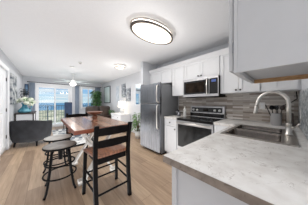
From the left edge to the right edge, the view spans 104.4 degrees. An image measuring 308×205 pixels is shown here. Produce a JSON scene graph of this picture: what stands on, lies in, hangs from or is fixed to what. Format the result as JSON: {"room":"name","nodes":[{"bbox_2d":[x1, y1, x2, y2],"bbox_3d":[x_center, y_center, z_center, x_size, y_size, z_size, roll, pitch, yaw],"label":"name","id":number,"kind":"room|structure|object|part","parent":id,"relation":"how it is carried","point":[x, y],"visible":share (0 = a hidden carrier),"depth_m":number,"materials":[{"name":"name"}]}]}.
{"room":"kitchen","nodes":[
{"label":"kitchen","id":0,"kind":"room"},
{"bbox_2d":[0,48,22,149],"bbox_3d":[-2.263,0.024,1.317,0.120,2.442,11.000,0,0,-42],"label":"wall","id":1,"kind":"structure","parent":0,"point":[13,108],"depth_m":3.42,"materials":[{"name":"paint"}]},
{"bbox_2d":[0,67,6,155],"bbox_3d":[-3.591,0.207,2.834,0.089,2.059,0.825,0,0,-42],"label":"door","id":2,"kind":"structure","parent":1,"relation":"in","point":[3,79],"depth_m":2.88,"materials":[{"name":"white wood"}]},
{"bbox_2d":[0,60,8,149],"bbox_3d":[-3.572,0.165,2.851,0.020,2.160,1.010,0,0,-42],"label":"trim","id":3,"kind":"structure","parent":1,"relation":"attached to","point":[2,64],"depth_m":3.16,"materials":[{"name":"white wood"}]},
{"bbox_2d":[10,73,16,103],"bbox_3d":[-4.289,-0.390,3.653,0.044,0.890,0.780,0,0,-42],"label":"wall art","id":4,"kind":"object","parent":1,"relation":"attached to","point":[13,79],"visible":0.93,"depth_m":3.52,"materials":[{"name":"fabric"}]},
{"bbox_2d":[23,76,101,113],"bbox_3d":[-4.625,0.024,6.531,3.676,2.442,0.120,0,0,-42],"label":"wall","id":5,"kind":"structure","parent":0,"point":[25,78],"depth_m":6.58,"materials":[{"name":"paint"}]},
{"bbox_2d":[25,84,28,94],"bbox_3d":[-5.755,-0.585,5.398,0.120,0.500,0.024,0,0,-42],"label":"wall art","id":6,"kind":"object","parent":5,"relation":"attached to","point":[26,85],"visible":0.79,"depth_m":5.42,"materials":[{"name":"blue plastic"}]},
{"bbox_2d":[36,85,69,126],"bbox_3d":[-5.083,0.205,6.101,1.340,2.080,0.095,0,0,-42],"label":"door","id":7,"kind":"structure","parent":5,"relation":"in","point":[37,86],"depth_m":6.08,"materials":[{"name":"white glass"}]},
{"bbox_3d":[-5.288,0.210,5.900,0.675,1.990,0.035,0,0,-42],"label":"sash","id":8,"kind":"part","parent":7,"relation":"part of","materials":[{"name":"clear glass"}]},
{"bbox_3d":[-4.875,0.210,6.329,0.635,1.990,0.035,0,0,-42],"label":"sash","id":9,"kind":"part","parent":7,"relation":"part of","materials":[{"name":"clear glass"}]},
{"bbox_2d":[35,83,71,110],"bbox_3d":[-5.041,0.160,6.055,1.480,2.170,0.020,0,0,-42],"label":"trim","id":10,"kind":"structure","parent":5,"relation":"attached to","point":[35,83],"depth_m":6.05,"materials":[{"name":"white wood"}]},
{"bbox_2d":[82,88,93,107],"bbox_3d":[-3.960,-0.280,7.140,0.640,1.150,0.060,0,0,-42],"label":"window","id":11,"kind":"structure","parent":5,"relation":"in","point":[82,88],"depth_m":7.05,"materials":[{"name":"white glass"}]},
{"bbox_2d":[81,87,94,108],"bbox_3d":[-3.906,-0.280,7.081,0.760,1.270,0.040,0,0,-42],"label":"trim","id":12,"kind":"structure","parent":5,"relation":"attached to","point":[81,87],"depth_m":6.85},
{"bbox_3d":[-4.956,-0.945,6.081,2.062,0.044,0.097,0,0,-42],"label":"curtain rod","id":13,"kind":"object","parent":5,"relation":"attached to","visible":0},
{"bbox_2d":[29,82,34,110],"bbox_3d":[-5.581,0.150,5.470,0.194,2.130,0.056,0,0,-42],"label":"curtain","id":14,"kind":"object","parent":13,"relation":"hanging from","point":[31,84],"visible":0.48,"depth_m":5.46,"materials":[{"name":"blue fabric"}]},
{"bbox_2d":[75,86,78,113],"bbox_3d":[-4.282,0.150,6.658,0.194,2.130,0.056,0,0,-42],"label":"curtain","id":15,"kind":"object","parent":13,"relation":"hanging from","point":[76,87],"visible":0.6,"depth_m":6.63,"materials":[{"name":"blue fabric"}]},
{"bbox_2d":[0,126,171,204],"bbox_3d":[-0.952,1.295,2.518,3.676,0.100,11.000,0,0,-42],"label":"floor","id":16,"kind":"structure","parent":0,"point":[21,166],"depth_m":1.96,"materials":[{"name":"wood"}]},
{"bbox_2d":[14,111,35,120],"bbox_3d":[-4.642,0.795,4.366,0.453,0.900,1.230,0,0,-42],"label":"console table","id":17,"kind":"object","parent":16,"relation":"on","point":[31,115],"visible":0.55,"depth_m":3.94,"materials":[{"name":"brown wood"}]},
{"bbox_2d":[19,89,28,97],"bbox_3d":[-4.742,-0.086,4.369,0.319,0.862,0.285,0,0,-42],"label":"plant","id":18,"kind":"object","parent":17,"relation":"on","point":[23,92],"visible":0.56,"depth_m":4.34,"materials":[{"name":"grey plant"}]},
{"bbox_2d":[17,103,31,112],"bbox_3d":[-4.402,0.174,4.078,0.352,0.340,0.340,0,0,-42],"label":"vase","id":19,"kind":"object","parent":17,"relation":"on","point":[24,109],"visible":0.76,"depth_m":4.01,"materials":[{"name":"teal glass"}]},
{"bbox_2d":[17,97,35,105],"bbox_3d":[-4.387,-0.041,4.091,0.502,0.329,0.459,0,0,-12],"label":"hydrangea bouquet","id":20,"kind":"object","parent":19,"relation":"in","point":[25,100],"visible":0.88,"depth_m":4.04,"materials":[{"name":"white plant"}]},
{"bbox_2d":[9,120,51,147],"bbox_3d":[-3.665,0.869,3.575,0.816,0.759,0.705,0,0,-12],"label":"armchair","id":21,"kind":"object","parent":16,"relation":"on","point":[21,131],"visible":0.96,"depth_m":3.29,"materials":[{"name":"grey fabric"}]},
{"bbox_2d":[43,134,73,172],"bbox_3d":[-1.704,0.926,2.128,0.405,0.632,0.405,0,0,38],"label":"bar stool","id":22,"kind":"object","parent":16,"relation":"on","point":[55,138],"visible":0.66,"depth_m":2.08,"materials":[{"name":"metal"}]},
{"bbox_3d":[-1.878,0.947,2.105,0.155,0.590,0.029,0,0,-7],"label":"leg","id":23,"kind":"part","parent":22,"relation":"part of","materials":[{"name":"black metal"}]},
{"bbox_3d":[-1.704,0.627,2.128,0.390,0.035,0.390,0,0,38],"label":"seat","id":24,"kind":"part","parent":22,"relation":"part of","materials":[{"name":"wood"}]},
{"bbox_2d":[42,140,76,199],"bbox_3d":[-1.369,0.926,1.750,0.405,0.632,0.405,0,0,-39],"label":"bar stool","id":25,"kind":"object","parent":16,"relation":"on","point":[59,146],"visible":1,"depth_m":1.70,"materials":[{"name":"grey metal"}]},
{"bbox_3d":[-1.386,0.947,1.576,0.119,0.590,0.119,0,0,-39],"label":"leg","id":26,"kind":"part","parent":25,"relation":"part of","materials":[{"name":"black metal"}]},
{"bbox_3d":[-1.369,0.627,1.750,0.390,0.035,0.390,0,0,-39],"label":"seat","id":27,"kind":"part","parent":25,"relation":"part of","materials":[{"name":"grey metal"}]},
{"bbox_3d":[-1.369,0.735,1.750,0.200,0.180,0.200,0,0,-39],"label":"swivel post","id":28,"kind":"part","parent":25,"relation":"part of","materials":[{"name":"black metal"}]},
{"bbox_3d":[-1.194,0.947,1.733,0.155,0.590,0.029,0,0,6],"label":"leg","id":29,"kind":"part","parent":25,"relation":"part of","materials":[{"name":"black metal"}]},
{"bbox_2d":[63,102,71,128],"bbox_3d":[-4.261,0.615,5.940,0.440,1.262,0.563,0,0,-36],"label":"accent chair","id":30,"kind":"object","parent":16,"relation":"on","point":[67,105],"visible":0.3,"depth_m":5.71,"materials":[{"name":"blue fabric"}]},
{"bbox_3d":[-4.134,0.415,5.768,0.300,0.862,0.136,0,0,-36],"label":"backrest","id":31,"kind":"part","parent":30,"relation":"part of","materials":[{"name":"blue fabric"}]},
{"bbox_2d":[52,129,89,144],"bbox_3d":[-3.187,1.239,4.607,1.040,0.012,2.900,0,0,-42],"label":"area rug","id":32,"kind":"object","parent":16,"relation":"on","point":[79,139],"visible":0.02,"depth_m":4.33,"materials":[{"name":"white fabric"}]},
{"bbox_2d":[66,112,92,159],"bbox_3d":[-1.792,0.753,2.861,0.510,0.986,0.489,0,0,-42],"label":"counter chair","id":33,"kind":"object","parent":16,"relation":"on","point":[68,131],"visible":0.23,"depth_m":2.86,"materials":[{"name":"black paint"}]},
{"bbox_3d":[-1.942,0.334,3.025,0.388,0.097,0.046,0,0,-42],"label":"rail","id":34,"kind":"part","parent":33,"relation":"part of","materials":[{"name":"black paint"}]},
{"bbox_2d":[61,116,127,185],"bbox_3d":[-1.182,0.790,2.243,0.775,0.910,1.575,0,0,-42],"label":"dining table","id":35,"kind":"object","parent":16,"relation":"on","point":[76,125],"visible":0.59,"depth_m":2.00,"materials":[{"name":"brown wood"}]},
{"bbox_3d":[-1.407,0.825,2.544,0.522,0.794,0.095,0,0,-42],"label":"leg","id":36,"kind":"part","parent":35,"relation":"part of","materials":[{"name":"white wood"}]},
{"bbox_3d":[-1.182,0.362,2.243,0.775,0.046,1.575,0,0,-42],"label":"edge trim","id":37,"kind":"part","parent":35,"relation":"part of","materials":[{"name":"brown wood"}]},
{"bbox_2d":[87,111,102,121],"bbox_3d":[-1.071,0.248,2.165,0.260,0.173,0.260,0,0,-42],"label":"pedestal bowl","id":38,"kind":"object","parent":35,"relation":"on","point":[94,113],"visible":0.98,"depth_m":2.12,"materials":[{"name":"brown wood"}]},
{"bbox_3d":[-1.071,0.190,2.165,0.260,0.057,0.260,0,0,-42],"label":"dish","id":39,"kind":"part","parent":38,"relation":"part of","materials":[{"name":"brown wood"}]},
{"bbox_3d":[-0.907,0.825,1.998,0.522,0.794,0.095,0,0,-42],"label":"leg","id":40,"kind":"part","parent":35,"relation":"part of","materials":[{"name":"white wood"}]},
{"bbox_3d":[-0.926,0.825,2.018,0.522,0.794,0.095,0,0,-42],"label":"leg","id":41,"kind":"part","parent":35,"relation":"part of","materials":[{"name":"white wood"}]},
{"bbox_2d":[90,90,102,105],"bbox_3d":[-3.354,0.277,6.914,0.743,1.935,0.749,0,0,-42],"label":"indoor tree","id":42,"kind":"object","parent":16,"relation":"on","point":[94,95],"visible":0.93,"depth_m":6.80,"materials":[{"name":"green plant"}]},
{"bbox_2d":[85,106,111,118],"bbox_3d":[-2.997,0.690,6.251,1.360,1.030,0.870,0,0,-42],"label":"loveseat","id":43,"kind":"object","parent":16,"relation":"on","point":[105,109],"visible":0.29,"depth_m":5.99,"materials":[{"name":"brown fabric"}]},
{"bbox_2d":[85,106,98,115],"bbox_3d":[-3.028,0.540,5.857,0.573,0.730,0.330,0,0,-42],"label":"cushion","id":44,"kind":"object","parent":43,"relation":"on","point":[89,108],"depth_m":5.69,"materials":[{"name":"brown fabric"}]},
{"bbox_2d":[99,106,109,117],"bbox_3d":[-2.602,0.540,6.247,0.573,0.730,0.330,0,0,-42],"label":"cushion","id":45,"kind":"object","parent":43,"relation":"on","point":[105,109],"depth_m":6.10,"materials":[{"name":"brown fabric"}]},
{"bbox_2d":[82,122,131,204],"bbox_3d":[-0.630,0.753,1.625,0.510,0.986,0.489,0,0,-43],"label":"counter chair","id":46,"kind":"object","parent":16,"relation":"on","point":[107,150],"visible":1,"depth_m":1.51,"materials":[{"name":"black paint"}]},
{"bbox_3d":[-0.941,0.953,1.621,0.053,0.587,0.067,0,0,-43],"label":"leg","id":47,"kind":"part","parent":46,"relation":"part of","materials":[{"name":"black paint"}]},
{"bbox_3d":[-0.649,0.752,1.337,0.046,0.985,0.096,0,0,-43],"label":"post","id":48,"kind":"part","parent":46,"relation":"part of","materials":[{"name":"black paint"}]},
{"bbox_3d":[-0.650,0.638,1.646,0.500,0.041,0.390,0,0,-43],"label":"seat","id":49,"kind":"part","parent":46,"relation":"part of","materials":[{"name":"brown wood"}]},
{"bbox_3d":[-0.495,0.481,1.483,0.388,0.092,0.046,0,0,-43],"label":"rail","id":50,"kind":"part","parent":46,"relation":"part of","materials":[{"name":"black paint"}]},
{"bbox_3d":[-0.478,0.334,1.464,0.388,0.097,0.046,0,0,-43],"label":"rail","id":51,"kind":"part","parent":46,"relation":"part of","materials":[{"name":"black paint"}]},
{"bbox_3d":[-0.609,0.953,1.935,0.053,0.587,0.067,0,0,-43],"label":"leg","id":52,"kind":"part","parent":46,"relation":"part of","materials":[{"name":"black paint"}]},
{"bbox_3d":[-0.341,0.752,1.629,0.046,0.985,0.096,0,0,-43],"label":"post","id":53,"kind":"part","parent":46,"relation":"part of","materials":[{"name":"black paint"}]},
{"bbox_2d":[111,112,129,122],"bbox_3d":[-1.517,0.865,5.315,0.457,0.760,0.990,0,0,-42],"label":"dresser","id":54,"kind":"object","parent":16,"relation":"on","point":[125,117],"visible":0.42,"depth_m":5.04,"materials":[{"name":"white wood"}]},
{"bbox_2d":[118,101,125,113],"bbox_3d":[-1.392,0.214,5.179,0.330,0.540,0.330,0,0,-42],"label":"table lamp","id":55,"kind":"object","parent":54,"relation":"on","point":[120,103],"visible":1,"depth_m":5.07,"materials":[{"name":"white ceramic"}]},
{"bbox_3d":[-1.392,0.070,5.179,0.330,0.250,0.330,0,0,-42],"label":"lamp shade","id":56,"kind":"part","parent":55,"relation":"part of","materials":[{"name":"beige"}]},
{"bbox_2d":[131,112,139,138],"bbox_3d":[-0.536,0.796,4.184,0.635,0.896,0.593,0,0,-42],"label":"floor plant","id":57,"kind":"object","parent":16,"relation":"on","point":[135,123],"visible":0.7,"depth_m":4.08,"materials":[{"name":"green plant"}]},
{"bbox_3d":[-0.551,1.115,4.186,0.260,0.259,0.260,0,0,-42],"label":"pot","id":58,"kind":"part","parent":57,"relation":"part of","materials":[{"name":"white ceramic"}]},
{"bbox_2d":[140,82,177,154],"bbox_3d":[0.115,0.378,3.271,0.772,1.735,0.760,0,0,-42],"label":"refrigerator","id":59,"kind":"object","parent":16,"relation":"on","point":[157,101],"visible":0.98,"depth_m":2.96,"materials":[{"name":"silver metal"}]},
{"bbox_3d":[-0.101,0.608,3.073,0.070,1.155,0.760,0,0,-42],"label":"fridge door","id":60,"kind":"part","parent":59,"relation":"part of","materials":[{"name":"silver metal"}]},
{"bbox_3d":[-0.101,-0.225,3.073,0.070,0.490,0.760,0,0,-42],"label":"freezer door","id":61,"kind":"part","parent":59,"relation":"part of","materials":[{"name":"silver metal"}]},
{"bbox_2d":[165,118,176,152],"bbox_3d":[0.584,0.808,2.902,0.649,0.874,0.357,0,0,-42],"label":"base cabinet","id":62,"kind":"object","parent":16,"relation":"on","point":[170,124],"visible":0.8,"depth_m":2.70,"materials":[{"name":"white wood"}]},
{"bbox_3d":[0.373,0.450,2.710,0.020,0.146,0.345,0,0,-42],"label":"drawer","id":63,"kind":"part","parent":62,"relation":"part of","materials":[{"name":"white wood"}]},
{"bbox_2d":[164,115,188,119],"bbox_3d":[0.591,0.350,2.908,0.630,0.040,0.360,0,0,-42],"label":"countertop","id":64,"kind":"structure","parent":62,"relation":"on","point":[175,117],"depth_m":2.82,"materials":[{"name":"stone"}]},
{"bbox_2d":[176,106,225,148],"bbox_3d":[0.948,0.645,2.473,0.676,1.140,0.755,0,0,-42],"label":"range","id":65,"kind":"object","parent":16,"relation":"on","point":[194,127],"visible":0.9,"depth_m":2.42,"materials":[{"name":"silver metal"}]},
{"bbox_3d":[0.720,0.415,2.265,0.059,0.028,0.695,0,0,-42],"label":"handle","id":66,"kind":"part","parent":65,"relation":"part of","materials":[{"name":"silver metal"}]},
{"bbox_3d":[0.753,0.685,2.295,0.027,0.460,0.695,0,0,-42],"label":"door glass","id":67,"kind":"part","parent":65,"relation":"part of","materials":[{"name":"black glass"}]},
{"bbox_3d":[0.753,0.682,2.295,0.029,0.606,0.747,0,0,-42],"label":"oven door","id":68,"kind":"part","parent":65,"relation":"part of","materials":[{"name":"black glass"}]},
{"bbox_2d":[177,116,222,124],"bbox_3d":[0.949,0.349,2.474,0.541,0.046,0.755,0,0,-42],"label":"cooktop","id":69,"kind":"object","parent":65,"relation":"in","point":[200,120],"depth_m":2.37,"materials":[{"name":"black glass"}]},
{"bbox_3d":[1.144,0.280,2.653,0.006,0.085,0.747,0,0,-42],"label":"panel","id":70,"kind":"part","parent":65,"relation":"part of","materials":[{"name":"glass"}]},
{"bbox_3d":[1.153,0.165,2.661,0.017,0.110,0.675,0,0,-42],"label":"control panel","id":71,"kind":"part","parent":65,"relation":"part of","materials":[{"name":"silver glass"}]},
{"bbox_2d":[172,166,248,204],"bbox_3d":[0.874,0.808,1.039,1.533,0.874,0.640,0,0,-42],"label":"base cabinet","id":72,"kind":"object","parent":16,"relation":"on","point":[187,189],"visible":0.09,"depth_m":0.64,"materials":[{"name":"grey paint"}]},
{"bbox_3d":[0.125,0.808,0.731,0.012,0.874,0.030,0,0,-42],"label":"corner post","id":73,"kind":"part","parent":72,"relation":"part of","materials":[{"name":"grey paint"}]},
{"bbox_2d":[163,119,307,204],"bbox_3d":[0.975,0.350,1.344,2.161,0.040,0.938,0,0,-42],"label":"countertop","id":74,"kind":"structure","parent":72,"relation":"on","point":[251,171],"depth_m":0.63,"materials":[{"name":"stone"}]},
{"bbox_2d":[220,124,299,147],"bbox_3d":[1.169,0.419,1.332,0.776,0.192,0.538,0,0,-42],"label":"sink","id":75,"kind":"object","parent":74,"relation":"in","point":[237,130],"visible":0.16,"depth_m":1.30,"materials":[{"name":"metal"}]},
{"bbox_3d":[1.012,0.418,1.230,0.336,0.190,0.407,0,0,-42],"label":"bowl","id":76,"kind":"part","parent":75,"relation":"part of","materials":[{"name":"metal"}]},
{"bbox_3d":[1.288,0.418,1.482,0.330,0.190,0.407,0,0,-42],"label":"bowl","id":77,"kind":"part","parent":75,"relation":"part of","materials":[{"name":"metal"}]},
{"bbox_2d":[270,113,281,125],"bbox_3d":[1.787,0.243,1.751,0.130,0.172,0.130,0,0,-42],"label":"utensil crock","id":78,"kind":"object","parent":74,"relation":"on","point":[275,119],"visible":0.99,"depth_m":1.71,"materials":[{"name":"silver metal"}]},
{"bbox_2d":[253,91,300,135],"bbox_3d":[1.282,0.098,1.265,0.100,0.450,0.356,0,0,-32],"label":"kitchen faucet","id":79,"kind":"object","parent":74,"relation":"on","point":[288,126],"visible":1,"depth_m":1.20,"materials":[{"name":"silver metal"}]},
{"bbox_3d":[1.264,0.042,1.285,0.034,0.338,0.280,0,0,-42],"label":"spout","id":80,"kind":"part","parent":79,"relation":"part of","materials":[{"name":"silver metal"}]},
{"bbox_2d":[291,113,293,126],"bbox_3d":[1.920,0.200,1.694,0.120,0.260,0.075,0,0,-42],"label":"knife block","id":81,"kind":"object","parent":74,"relation":"on","point":[292,114],"visible":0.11,"depth_m":1.63,"materials":[{"name":"brown wood"}]},
{"bbox_2d":[214,125,227,132],"bbox_3d":[1.324,0.808,2.094,0.649,0.874,0.300,0,0,-42],"label":"base cabinet","id":82,"kind":"object","parent":16,"relation":"on","point":[217,128],"visible":0.14,"depth_m":1.96,"materials":[{"name":"white wood"}]},
{"bbox_2d":[0,0,228,83],"bbox_3d":[-0.952,-1.247,2.518,3.676,0.100,11.000,0,0,-42],"label":"ceiling","id":83,"kind":"structure","parent":0,"point":[41,38],"depth_m":2.10,"materials":[{"name":"paint"}]},
{"bbox_2d":[55,73,88,85],"bbox_3d":[-3.357,-0.943,4.984,1.289,0.506,1.282,0,0,-42],"label":"ceiling fan","id":84,"kind":"object","parent":83,"relation":"hanging from","point":[73,82],"visible":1,"depth_m":4.85,"materials":[{"name":"white metal"}]},
{"bbox_2d":[115,64,124,68],"bbox_3d":[-1.103,-1.154,3.871,0.330,0.084,0.330,0,0,-42],"label":"ceiling light","id":85,"kind":"object","parent":83,"relation":"attached to","point":[117,66],"visible":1,"depth_m":3.78,"materials":[{"name":"white glass"}]},
{"bbox_2d":[130,17,172,44],"bbox_3d":[-0.011,-1.154,1.982,0.840,0.084,0.480,0,0,-42],"label":"ceiling light","id":86,"kind":"object","parent":83,"relation":"attached to","point":[149,30],"visible":1,"depth_m":1.87,"materials":[{"name":"white plastic"}]},
{"bbox_2d":[132,23,170,43],"bbox_3d":[-0.011,-1.125,1.982,0.764,0.027,0.436,0,0,-42],"label":"diffuser","id":87,"kind":"object","parent":86,"relation":"attached to","point":[155,33],"depth_m":1.91,"materials":[{"name":"beige plastic"}]},
{"bbox_2d":[141,62,157,84],"bbox_3d":[-0.141,0.024,3.728,0.606,2.442,0.110,0,0,-42],"label":"wall partition","id":88,"kind":"structure","parent":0,"point":[145,67],"depth_m":3.58,"materials":[{"name":"paint"}]},
{"bbox_2d":[102,43,298,135],"bbox_3d":[-0.567,0.024,4.725,0.128,2.442,8.264,0,0,-42],"label":"wall","id":89,"kind":"structure","parent":0,"point":[238,106],"depth_m":2.48,"materials":[{"name":"paint"}]},
{"bbox_2d":[104,86,109,102],"bbox_3d":[-2.743,-0.455,6.993,0.034,0.960,0.880,0,0,-42],"label":"framed print","id":90,"kind":"object","parent":89,"relation":"attached to","point":[106,89],"visible":1,"depth_m":6.94,"materials":[{"name":"black paper"}]},
{"bbox_2d":[116,86,118,100],"bbox_3d":[-1.825,-0.435,5.989,0.034,0.760,0.300,0,0,-42],"label":"canvas","id":91,"kind":"object","parent":89,"relation":"attached to","point":[117,87],"visible":0.91,"depth_m":5.96},
{"bbox_2d":[122,84,125,97],"bbox_3d":[-1.406,-0.545,5.532,0.034,0.620,0.340,0,0,-42],"label":"canvas","id":92,"kind":"object","parent":89,"relation":"attached to","point":[123,85],"visible":1,"depth_m":5.51},
{"bbox_2d":[126,88,130,100],"bbox_3d":[-1.129,-0.335,5.230,0.034,0.560,0.360,0,0,-42],"label":"canvas","id":93,"kind":"object","parent":89,"relation":"attached to","point":[128,90],"visible":1,"depth_m":5.18},
{"bbox_2d":[135,83,140,104],"bbox_3d":[-0.582,-0.315,4.632,0.034,0.840,0.500,0,0,-42],"label":"wall mirror","id":94,"kind":"object","parent":89,"relation":"attached to","point":[137,86],"visible":0.48,"depth_m":4.70,"materials":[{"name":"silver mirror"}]},
{"bbox_2d":[150,69,171,84],"bbox_3d":[0.278,-0.700,3.451,0.360,0.370,0.855,0,0,-42],"label":"upper cabinet","id":95,"kind":"object","parent":89,"relation":"attached to","point":[165,76],"visible":0.63,"depth_m":3.29,"materials":[{"name":"white wood"}]},
{"bbox_3d":[0.032,-0.700,3.510,0.020,0.358,0.411,0,0,-42],"label":"door","id":96,"kind":"part","parent":95,"relation":"part of","materials":[{"name":"white wood"}]},
{"bbox_3d":[0.312,-0.700,3.204,0.020,0.358,0.411,0,0,-42],"label":"door","id":97,"kind":"part","parent":95,"relation":"part of","materials":[{"name":"white wood"}]},
{"bbox_2d":[172,65,184,95],"bbox_3d":[0.700,-0.525,3.012,0.332,0.720,0.357,0,0,-42],"label":"upper cabinet","id":98,"kind":"object","parent":89,"relation":"attached to","point":[178,73],"visible":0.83,"depth_m":2.90,"materials":[{"name":"white wood"}]},
{"bbox_2d":[185,56,219,79],"bbox_3d":[1.068,-0.696,2.588,0.360,0.378,0.763,0,0,-42],"label":"upper cabinet","id":99,"kind":"object","parent":89,"relation":"attached to","point":[211,66],"visible":0.81,"depth_m":2.44,"materials":[{"name":"white wood"}]},
{"bbox_3d":[0.838,-0.696,2.631,0.020,0.366,0.372,0,0,-42],"label":"door","id":100,"kind":"part","parent":99,"relation":"part of","materials":[{"name":"white wood"}]},
{"bbox_2d":[183,75,224,97],"bbox_3d":[1.035,-0.306,2.556,0.435,0.394,0.758,0,0,-42],"label":"microwave","id":101,"kind":"object","parent":99,"relation":"attached to","point":[203,87],"visible":0.98,"depth_m":2.39,"materials":[{"name":"silver metal"}]},
{"bbox_3d":[0.870,-0.312,2.518,0.034,0.382,0.593,0,0,-42],"label":"door","id":102,"kind":"part","parent":101,"relation":"part of","materials":[{"name":"silver metal"}]},
{"bbox_3d":[0.877,-0.314,2.512,0.032,0.278,0.551,0,0,-42],"label":"door glass","id":103,"kind":"part","parent":101,"relation":"part of","materials":[{"name":"black glass"}]},
{"bbox_3d":[1.117,-0.312,2.229,0.012,0.382,0.161,0,0,-42],"label":"panel trim","id":104,"kind":"part","parent":101,"relation":"part of","materials":[{"name":"silver metal"}]},
{"bbox_3d":[1.127,-0.312,2.237,0.034,0.382,0.163,0,0,-42],"label":"control panel","id":105,"kind":"part","parent":101,"relation":"part of","materials":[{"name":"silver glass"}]},
{"bbox_3d":[1.091,-0.696,2.354,0.020,0.366,0.371,0,0,-42],"label":"door","id":106,"kind":"part","parent":99,"relation":"part of","materials":[{"name":"white wood"}]},
{"bbox_2d":[179,91,298,124],"bbox_3d":[1.389,0.075,2.499,0.008,0.500,2.098,0,0,-42],"label":"backsplash","id":107,"kind":"structure","parent":89,"relation":"attached to","point":[238,106],"depth_m":2.17,"materials":[{"name":"tile"}]},
{"bbox_2d":[220,53,262,93],"bbox_3d":[1.516,-0.525,2.099,0.360,0.720,0.559,0,0,-42],"label":"upper cabinet","id":108,"kind":"object","parent":89,"relation":"attached to","point":[230,83],"visible":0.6,"depth_m":2.09,"materials":[{"name":"white wood"}]},
{"bbox_3d":[1.320,-0.525,2.104,0.020,0.708,0.274,0,0,-42],"label":"door","id":109,"kind":"part","parent":108,"relation":"part of","materials":[{"name":"white wood"}]},
{"bbox_3d":[1.505,-0.525,1.901,0.020,0.708,0.268,0,0,-42],"label":"door","id":110,"kind":"part","parent":108,"relation":"part of","materials":[{"name":"white wood"}]},
{"bbox_2d":[259,102,264,108],"bbox_3d":[1.822,0.055,2.014,0.007,0.116,0.072,0,0,-42],"label":"outlet","id":111,"kind":"object","parent":89,"relation":"attached to","point":[261,104],"visible":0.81,"depth_m":2.01,"materials":[{"name":"white plastic"}]},
{"bbox_2d":[261,79,300,92],"bbox_3d":[1.847,-0.525,1.758,0.332,0.720,0.386,0,0,-42],"label":"upper cabinet","id":112,"kind":"object","parent":89,"relation":"attached to","point":[290,85],"visible":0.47,"depth_m":1.64,"materials":[{"name":"white wood"}]},
{"bbox_2d":[149,47,228,73],"bbox_3d":[0.868,-0.910,2.586,0.095,0.090,2.928,0,0,-42],"label":"crown molding","id":113,"kind":"structure","parent":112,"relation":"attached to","point":[225,50],"depth_m":2.55,"materials":[{"name":"white wood"}]},
{"bbox_3d":[1.762,-0.525,1.620,0.020,0.708,0.246,0,0,-42],"label":"door","id":114,"kind":"part","parent":112,"relation":"part of","materials":[{"name":"white wood"}]},
{"bbox_2d":[298,79,307,139],"bbox_3d":[1.432,0.024,1.040,1.916,2.442,0.128,0,0,-42],"label":"wall","id":115,"kind":"structure","parent":0,"point":[303,93],"depth_m":1.27,"materials":[{"name":"paint"}]},
{"bbox_2d":[229,0,307,82],"bbox_3d":[0.738,-0.673,0.745,0.549,1.023,0.388,0,0,-42],"label":"upper cabinet","id":116,"kind":"object","parent":115,"relation":"attached to","point":[268,39],"visible":1,"depth_m":0.58,"materials":[{"name":"grey paint"}]},
{"bbox_3d":[0.535,-0.665,0.769,0.266,0.975,0.020,0,0,-42],"label":"door","id":117,"kind":"part","parent":116,"relation":"part of","materials":[{"name":"grey paint"}]},
{"bbox_3d":[0.650,-0.674,0.842,0.547,1.021,0.020,0,0,-42],"label":"frame","id":118,"kind":"part","parent":116,"relation":"part of","materials":[{"name":"grey paint"}]},
{"label":"outside","id":119,"kind":"structure","parent":0,"visible":0},
{"bbox_3d":[-5.486,1.345,7.105,7.500,0.120,1.870,0,0,-42],"label":"deck","id":120,"kind":"object","parent":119,"visible":0},
{"bbox_2d":[39,105,85,121],"bbox_3d":[-5.832,0.730,7.852,5.220,1.110,0.060,0,0,-42],"label":"balcony railing","id":121,"kind":"object","parent":120,"relation":"on","point":[39,105],"visible":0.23,"depth_m":7.54,"materials":[{"name":"grey metal"}]},
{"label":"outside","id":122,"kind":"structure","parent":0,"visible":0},
{"bbox_2d":[39,110,63,122],"bbox_3d":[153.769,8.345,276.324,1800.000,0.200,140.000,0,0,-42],"label":"ground","id":123,"kind":"structure","parent":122,"point":[42,113],"depth_m":75.80,"materials":[{"name":"green plant"}]},
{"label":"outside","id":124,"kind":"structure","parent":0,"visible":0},
{"bbox_2d":[39,103,92,110],"bbox_3d":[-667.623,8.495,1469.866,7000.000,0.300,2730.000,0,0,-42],"label":"sea","id":125,"kind":"structure","parent":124,"point":[84,104],"depth_m":249.32,"materials":[{"name":"liquid"}]}
]}

